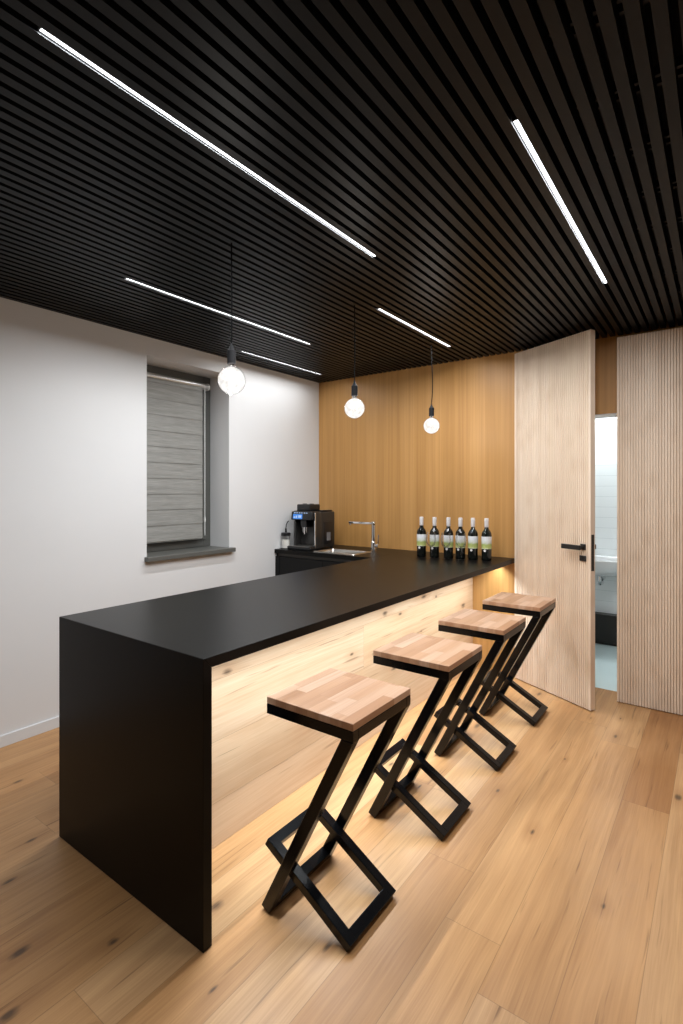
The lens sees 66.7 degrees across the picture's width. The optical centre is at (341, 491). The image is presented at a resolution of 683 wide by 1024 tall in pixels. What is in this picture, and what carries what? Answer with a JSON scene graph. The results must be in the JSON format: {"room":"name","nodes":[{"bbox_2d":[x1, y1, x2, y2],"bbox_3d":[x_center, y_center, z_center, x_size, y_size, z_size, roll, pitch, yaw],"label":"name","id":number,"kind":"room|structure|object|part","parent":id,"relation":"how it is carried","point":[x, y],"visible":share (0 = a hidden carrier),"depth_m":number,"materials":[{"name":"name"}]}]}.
{"room":"home bar","nodes":[
{"label":"home bar","id":0,"kind":"room"},
{"bbox_2d":[0,297,318,735],"bbox_3d":[-2.119,0.070,2.987,0.350,2.760,6.310,0,0,36],"label":"wall","id":1,"kind":"structure","parent":0,"point":[73,390],"depth_m":3.42,"materials":[{"name":"white paint"}]},
{"bbox_2d":[0,716,58,747],"bbox_3d":[-2.194,1.417,2.577,0.013,0.066,5.360,0,0,36],"label":"baseboard","id":2,"kind":"structure","parent":1,"relation":"attached to","point":[47,725],"depth_m":3.05,"materials":[{"name":"white wood"}]},
{"bbox_2d":[145,365,235,561],"bbox_3d":[-1.269,-0.235,4.089,0.375,1.469,0.818,0,0,36],"label":"window","id":3,"kind":"structure","parent":1,"relation":"in","point":[162,551],"depth_m":4.27,"materials":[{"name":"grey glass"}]},
{"bbox_2d":[147,372,209,543],"bbox_3d":[-1.328,-0.256,4.102,0.075,1.298,0.667,0,0,36],"label":"roller blind","id":4,"kind":"object","parent":3,"relation":"attached to","point":[174,405],"visible":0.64,"depth_m":4.07,"materials":[{"name":"fabric"}]},
{"bbox_3d":[-1.139,-0.255,4.317,0.005,1.240,0.018,0,0,-31],"label":"chain","id":5,"kind":"part","parent":4,"relation":"part of","materials":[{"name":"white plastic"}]},
{"bbox_3d":[-1.382,-0.253,4.161,0.109,1.435,0.765,0,0,36],"label":"frame","id":6,"kind":"part","parent":3,"relation":"part of","materials":[{"name":"grey metal"}]},
{"bbox_3d":[-1.239,0.482,4.067,0.300,0.034,0.818,0,0,36],"label":"sill","id":7,"kind":"part","parent":3,"relation":"part of","materials":[{"name":"grey stone"}]},
{"bbox_2d":[0,0,682,382],"bbox_3d":[-0.062,-1.255,1.478,5.450,0.310,6.310,0,0,36],"label":"ceiling","id":8,"kind":"structure","parent":0,"point":[389,122],"depth_m":1.80,"materials":[{"name":"black wood"}]},
{"bbox_2d":[37,26,375,256],"bbox_3d":[-0.281,-1.129,1.837,0.018,0.051,1.489,0,0,36],"label":"ceiling light","id":9,"kind":"object","parent":8,"relation":"attached to","point":[38,27],"visible":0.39,"depth_m":1.56,"materials":[{"name":"white plastic"}]},
{"bbox_2d":[125,278,308,343],"bbox_3d":[-0.674,-1.129,3.284,0.018,0.051,1.492,0,0,36],"label":"ceiling light","id":10,"kind":"object","parent":8,"relation":"attached to","point":[125,278],"visible":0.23,"depth_m":3.11,"materials":[{"name":"white plastic"}]},
{"bbox_2d":[218,243,244,393],"bbox_3d":[-0.487,-0.869,2.295,0.125,0.878,0.125,0,0,36],"label":"pendant lamp","id":11,"kind":"object","parent":8,"relation":"hanging from","point":[231,380],"visible":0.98,"depth_m":2.27,"materials":[{"name":"white glass"}]},
{"bbox_2d":[227,343,235,364],"bbox_3d":[-0.487,-0.609,2.295,0.038,0.091,0.038,0,0,36],"label":"socket","id":12,"kind":"object","parent":11,"relation":"attached to","point":[231,353],"depth_m":2.28,"materials":[{"name":"black metal"}]},
{"bbox_3d":[-0.486,-0.978,2.295,0.008,0.661,0.006,0,0,25],"label":"cord","id":13,"kind":"part","parent":11,"relation":"part of","materials":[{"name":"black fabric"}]},
{"bbox_2d":[345,305,363,417],"bbox_3d":[0.077,-0.869,3.063,0.125,0.878,0.125,0,0,36],"label":"pendant lamp","id":14,"kind":"object","parent":8,"relation":"hanging from","point":[354,408],"visible":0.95,"depth_m":3.04,"materials":[{"name":"white glass"}]},
{"bbox_2d":[351,381,357,395],"bbox_3d":[0.077,-0.609,3.063,0.038,0.091,0.038,0,0,36],"label":"socket","id":15,"kind":"object","parent":14,"relation":"attached to","point":[354,388],"depth_m":3.05,"materials":[{"name":"black metal"}]},
{"bbox_3d":[0.077,-0.978,3.063,0.008,0.661,0.006,0,0,25],"label":"cord","id":16,"kind":"part","parent":14,"relation":"part of","materials":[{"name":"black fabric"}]},
{"bbox_2d":[378,308,450,346],"bbox_3d":[0.527,-1.129,3.541,0.018,0.051,1.019,0,0,36],"label":"ceiling light","id":17,"kind":"object","parent":8,"relation":"attached to","point":[378,308],"visible":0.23,"depth_m":3.49,"materials":[{"name":"white plastic"}]},
{"bbox_2d":[424,344,438,433],"bbox_3d":[0.672,-0.869,3.875,0.125,0.878,0.125,0,0,36],"label":"pendant lamp","id":18,"kind":"object","parent":8,"relation":"hanging from","point":[431,425],"visible":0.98,"depth_m":3.85,"materials":[{"name":"white glass"}]},
{"bbox_2d":[429,404,433,415],"bbox_3d":[0.672,-0.609,3.875,0.038,0.091,0.038,0,0,36],"label":"socket","id":19,"kind":"object","parent":18,"relation":"attached to","point":[431,410],"depth_m":3.86,"materials":[{"name":"black metal"}]},
{"bbox_3d":[0.675,-0.977,3.874,0.016,0.661,0.008,0,0,24],"label":"cord","id":20,"kind":"part","parent":18,"relation":"part of","materials":[{"name":"black rubber"}]},
{"bbox_2d":[512,110,606,283],"bbox_3d":[0.958,-1.129,2.146,0.018,0.051,1.499,0,0,36],"label":"ceiling light","id":21,"kind":"object","parent":8,"relation":"attached to","point":[514,118],"visible":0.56,"depth_m":1.88,"materials":[{"name":"white plastic"}]},
{"bbox_3d":[0.088,-1.171,1.473,4.980,0.027,5.320,0,0,36],"label":"carrier rail","id":22,"kind":"part","parent":8,"relation":"part of","materials":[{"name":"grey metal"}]},
{"bbox_2d":[0,643,682,1023],"bbox_3d":[0.279,1.510,2.028,5.550,0.120,7.600,0,0,36],"label":"floor","id":23,"kind":"structure","parent":0,"point":[556,896],"depth_m":1.83,"materials":[{"name":"brown wood"}]},
{"bbox_2d":[59,550,514,952],"bbox_3d":[0.093,0.988,3.134,0.934,0.923,3.053,0,0,36],"label":"bar counter","id":24,"kind":"object","parent":23,"relation":"on","point":[170,746],"depth_m":2.11,"materials":[{"name":"black laminate"}]},
{"bbox_3d":[-0.800,0.988,1.917,0.934,0.922,0.035,0,0,36],"label":"panel","id":25,"kind":"part","parent":24,"relation":"part of","materials":[{"name":"black laminate"}]},
{"bbox_3d":[0.181,1.005,3.091,0.035,0.888,3.018,0,0,36],"label":"panel","id":26,"kind":"part","parent":24,"relation":"part of","materials":[{"name":"brown wood"}]},
{"bbox_2d":[417,517,425,556],"bbox_3d":[0.648,0.365,4.200,0.076,0.321,0.076,0,0,17],"label":"wine bottle","id":27,"kind":"object","parent":24,"relation":"on","point":[421,532],"visible":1,"depth_m":4.17,"materials":[{"name":"black glass"}]},
{"bbox_2d":[430,517,438,557],"bbox_3d":[0.744,0.365,4.148,0.076,0.321,0.076,0,0,19],"label":"wine bottle","id":28,"kind":"object","parent":24,"relation":"on","point":[434,532],"visible":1,"depth_m":4.12,"materials":[{"name":"black glass"}]},
{"bbox_2d":[444,517,452,558],"bbox_3d":[0.844,0.365,4.093,0.076,0.321,0.076,0,0,12],"label":"wine bottle","id":29,"kind":"object","parent":24,"relation":"on","point":[448,533],"visible":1,"depth_m":4.06,"materials":[{"name":"black glass"}]},
{"bbox_2d":[455,518,464,558],"bbox_3d":[0.930,0.365,4.055,0.076,0.321,0.076,0,0,20],"label":"wine bottle","id":30,"kind":"object","parent":24,"relation":"on","point":[460,533],"visible":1,"depth_m":4.03,"materials":[{"name":"black glass"}]},
{"bbox_2d":[468,518,477,559],"bbox_3d":[1.018,0.365,4.016,0.076,0.321,0.076,0,0,14],"label":"wine bottle","id":31,"kind":"object","parent":24,"relation":"on","point":[472,534],"visible":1,"depth_m":3.99,"materials":[{"name":"black glass"}]},
{"bbox_2d":[481,518,491,560],"bbox_3d":[1.111,0.365,3.972,0.076,0.321,0.076,0,0,16],"label":"wine bottle","id":32,"kind":"object","parent":24,"relation":"on","point":[486,537],"visible":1,"depth_m":3.94,"materials":[{"name":"black glass"}]},
{"bbox_2d":[275,553,353,575],"bbox_3d":[0.005,1.006,4.694,1.047,0.887,0.639,0,0,36],"label":"base cabinet","id":33,"kind":"object","parent":23,"relation":"on","point":[284,563],"visible":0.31,"depth_m":4.58,"materials":[{"name":"black wood"}]},
{"bbox_3d":[-0.581,0.971,4.740,0.048,0.758,0.020,0,0,36],"label":"filler panel","id":34,"kind":"part","parent":33,"relation":"part of","materials":[{"name":"black wood"}]},
{"bbox_3d":[-0.358,0.970,4.576,0.496,0.756,0.020,0,0,36],"label":"door","id":35,"kind":"part","parent":33,"relation":"part of","materials":[{"name":"black wood"}]},
{"bbox_3d":[-0.171,0.590,4.454,1.011,0.056,0.024,0,0,36],"label":"grip rail","id":36,"kind":"part","parent":33,"relation":"part of","materials":[{"name":"black metal"}]},
{"bbox_3d":[0.043,0.970,4.282,0.493,0.756,0.020,0,0,36],"label":"door","id":37,"kind":"part","parent":33,"relation":"part of","materials":[{"name":"black wood"}]},
{"bbox_2d":[275,545,409,560],"bbox_3d":[0.003,0.543,4.691,1.051,0.035,0.648,0,0,36],"label":"countertop","id":38,"kind":"structure","parent":33,"relation":"on","point":[380,551],"depth_m":4.54,"materials":[{"name":"black laminate"}]},
{"bbox_2d":[281,521,290,547],"bbox_3d":[-0.514,0.397,4.792,0.088,0.258,0.088,0,0,36],"label":"carafe","id":39,"kind":"object","parent":38,"relation":"on","point":[285,542],"visible":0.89,"depth_m":4.76,"materials":[{"name":"clear glass"}]},
{"bbox_3d":[-0.514,0.393,4.792,0.088,0.028,0.088,0,0,36],"label":"lid","id":40,"kind":"part","parent":39,"relation":"part of","materials":[{"name":"black plastic"}]},
{"bbox_2d":[287,503,333,550],"bbox_3d":[-0.302,0.319,4.820,0.340,0.414,0.365,0,0,36],"label":"coffee machine","id":41,"kind":"object","parent":38,"relation":"on","point":[313,526],"visible":1,"depth_m":4.75,"materials":[{"name":"grey plastic"}]},
{"bbox_2d":[287,546,319,550],"bbox_3d":[-0.342,0.511,4.719,0.269,0.029,0.154,0,0,36],"label":"drip tray","id":42,"kind":"object","parent":41,"relation":"on","point":[307,548],"depth_m":4.65,"materials":[{"name":"black plastic"}]},
{"bbox_3d":[-0.330,0.221,4.742,0.246,0.084,0.124,0,0,36],"label":"control panel","id":43,"kind":"part","parent":41,"relation":"part of","materials":[{"name":"black plastic"}]},
{"bbox_3d":[-0.122,0.381,4.784,0.005,0.210,0.130,0,0,36],"label":"door","id":44,"kind":"part","parent":41,"relation":"part of","materials":[{"name":"black plastic"}]},
{"bbox_2d":[313,548,370,554],"bbox_3d":[0.007,0.599,4.515,0.450,0.155,0.290,0,0,36],"label":"sink","id":45,"kind":"object","parent":38,"relation":"in","point":[332,550],"visible":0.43,"depth_m":4.59,"materials":[{"name":"metal"}]},
{"bbox_2d":[322,549,362,553],"bbox_3d":[0.007,0.600,4.515,0.384,0.152,0.224,0,0,36],"label":"basin","id":46,"kind":"object","parent":45,"relation":"in","point":[341,551],"depth_m":4.62,"materials":[{"name":"metal"}]},
{"bbox_2d":[349,521,378,551],"bbox_3d":[0.200,0.395,4.610,0.322,0.262,0.054,0,0,36],"label":"tap","id":47,"kind":"object","parent":38,"relation":"on","point":[374,545],"visible":0.99,"depth_m":4.54,"materials":[{"name":"silver metal"}]},
{"bbox_3d":[0.171,0.286,4.631,0.250,0.032,0.024,0,0,36],"label":"spout","id":48,"kind":"part","parent":47,"relation":"part of","materials":[{"name":"silver metal"}]},
{"bbox_2d":[262,668,410,951],"bbox_3d":[-0.023,1.076,1.834,0.408,0.745,0.360,0,0,36],"label":"bar stool","id":49,"kind":"object","parent":23,"relation":"on","point":[346,706],"visible":1,"depth_m":1.76,"materials":[{"name":"black metal"}]},
{"bbox_3d":[-0.111,1.105,1.698,0.387,0.686,0.036,0,0,36],"label":"leg","id":50,"kind":"part","parent":49,"relation":"part of","materials":[{"name":"black metal"}]},
{"bbox_3d":[-0.004,0.716,1.820,0.362,0.024,0.360,0,0,36],"label":"seat","id":51,"kind":"part","parent":49,"relation":"part of","materials":[{"name":"brown wood"}]},
{"bbox_3d":[-0.004,0.745,1.820,0.362,0.034,0.360,0,0,36],"label":"seat frame","id":52,"kind":"part","parent":49,"relation":"part of","materials":[{"name":"black metal"}]},
{"bbox_3d":[0.080,1.105,1.959,0.387,0.686,0.036,0,0,36],"label":"leg","id":53,"kind":"part","parent":49,"relation":"part of","materials":[{"name":"black metal"}]},
{"bbox_2d":[369,633,481,840],"bbox_3d":[0.374,1.076,2.353,0.408,0.745,0.360,0,0,36],"label":"bar stool","id":54,"kind":"object","parent":23,"relation":"on","point":[443,659],"visible":0.94,"depth_m":2.28,"materials":[{"name":"black metal"}]},
{"bbox_3d":[0.286,1.105,2.216,0.387,0.686,0.036,0,0,36],"label":"leg","id":55,"kind":"part","parent":54,"relation":"part of","materials":[{"name":"black metal"}]},
{"bbox_3d":[0.393,0.716,2.339,0.362,0.024,0.360,0,0,36],"label":"seat","id":56,"kind":"part","parent":54,"relation":"part of","materials":[{"name":"brown wood"}]},
{"bbox_3d":[0.393,0.745,2.339,0.362,0.034,0.360,0,0,36],"label":"seat frame","id":57,"kind":"part","parent":54,"relation":"part of","materials":[{"name":"black metal"}]},
{"bbox_3d":[0.478,1.105,2.477,0.387,0.686,0.036,0,0,36],"label":"leg","id":58,"kind":"part","parent":54,"relation":"part of","materials":[{"name":"black metal"}]},
{"bbox_2d":[434,608,525,770],"bbox_3d":[0.762,1.076,2.887,0.408,0.745,0.360,0,0,36],"label":"bar stool","id":59,"kind":"object","parent":23,"relation":"on","point":[498,627],"visible":0.88,"depth_m":2.81,"materials":[{"name":"black metal"}]},
{"bbox_3d":[0.674,1.105,2.751,0.387,0.686,0.036,0,0,36],"label":"leg","id":60,"kind":"part","parent":59,"relation":"part of","materials":[{"name":"black metal"}]},
{"bbox_3d":[0.781,0.716,2.874,0.362,0.024,0.360,0,0,36],"label":"seat","id":61,"kind":"part","parent":59,"relation":"part of","materials":[{"name":"brown wood"}]},
{"bbox_3d":[0.781,0.745,2.874,0.362,0.034,0.360,0,0,36],"label":"seat frame","id":62,"kind":"part","parent":59,"relation":"part of","materials":[{"name":"black metal"}]},
{"bbox_3d":[0.866,1.105,3.012,0.387,0.686,0.036,0,0,36],"label":"leg","id":63,"kind":"part","parent":59,"relation":"part of","materials":[{"name":"black metal"}]},
{"bbox_2d":[479,592,555,725],"bbox_3d":[1.143,1.076,3.402,0.408,0.745,0.360,0,0,36],"label":"bar stool","id":64,"kind":"object","parent":23,"relation":"on","point":[541,608],"visible":0.88,"depth_m":3.32,"materials":[{"name":"black metal"}]},
{"bbox_3d":[1.056,1.105,3.265,0.387,0.686,0.036,0,0,36],"label":"leg","id":65,"kind":"part","parent":64,"relation":"part of","materials":[{"name":"black metal"}]},
{"bbox_3d":[1.162,0.716,3.388,0.362,0.024,0.360,0,0,36],"label":"seat","id":66,"kind":"part","parent":64,"relation":"part of","materials":[{"name":"brown wood"}]},
{"bbox_3d":[1.162,0.745,3.388,0.362,0.034,0.360,0,0,36],"label":"seat frame","id":67,"kind":"part","parent":64,"relation":"part of","materials":[{"name":"black metal"}]},
{"bbox_3d":[1.247,1.105,3.526,0.387,0.686,0.036,0,0,36],"label":"leg","id":68,"kind":"part","parent":64,"relation":"part of","materials":[{"name":"black metal"}]},
{"bbox_2d":[319,294,682,670],"bbox_3d":[1.886,0.070,3.838,5.100,2.760,0.200,0,0,36],"label":"wall","id":69,"kind":"structure","parent":0,"point":[382,466],"depth_m":4.52,"materials":[{"name":"brown wood"}]},
{"bbox_2d":[515,329,595,710],"bbox_3d":[1.507,0.187,3.731,0.164,2.510,0.692,0,0,-26],"label":"door","id":70,"kind":"structure","parent":69,"relation":"in","point":[555,546],"depth_m":3.66,"materials":[{"name":"brown wood"}]},
{"bbox_3d":[1.563,0.370,3.498,0.062,0.040,0.151,0,0,-26],"label":"handle","id":71,"kind":"part","parent":70,"relation":"part of","materials":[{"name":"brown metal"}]},
{"bbox_3d":[1.657,0.405,3.421,0.026,0.240,0.002,0,0,-26],"label":"latch plate","id":72,"kind":"part","parent":70,"relation":"part of","materials":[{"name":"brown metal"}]},
{"bbox_2d":[595,413,616,418],"bbox_3d":[1.745,-0.554,3.944,0.670,0.006,0.195,0,0,36],"label":"trim","id":73,"kind":"structure","parent":69,"relation":"attached to","point":[610,415],"depth_m":3.76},
{"bbox_2d":[595,417,616,613],"bbox_3d":[2.537,0.200,5.022,2.050,2.500,0.100,0,0,36],"label":"wall","id":74,"kind":"structure","parent":0,"point":[605,428],"depth_m":4.96,"materials":[{"name":"white tile"}]},
{"bbox_2d":[595,611,616,645],"bbox_3d":[2.478,1.306,4.941,2.048,0.291,0.099,0,0,36],"label":"trim","id":75,"kind":"structure","parent":74,"relation":"attached to","point":[605,623],"depth_m":4.88,"materials":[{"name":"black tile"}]},
{"bbox_2d":[595,555,616,584],"bbox_3d":[2.370,0.746,4.802,0.648,0.266,0.450,0,0,36],"label":"washbasin","id":76,"kind":"object","parent":74,"relation":"attached to","point":[605,566],"visible":0.38,"depth_m":4.63,"materials":[{"name":"white ceramic"}]},
{"bbox_2d":[617,327,682,714],"bbox_3d":[2.847,0.192,2.938,2.281,2.504,0.105,0,0,36],"label":"wall","id":77,"kind":"structure","parent":0,"point":[649,365],"depth_m":3.46,"materials":[{"name":"brown wood"}]}
]}

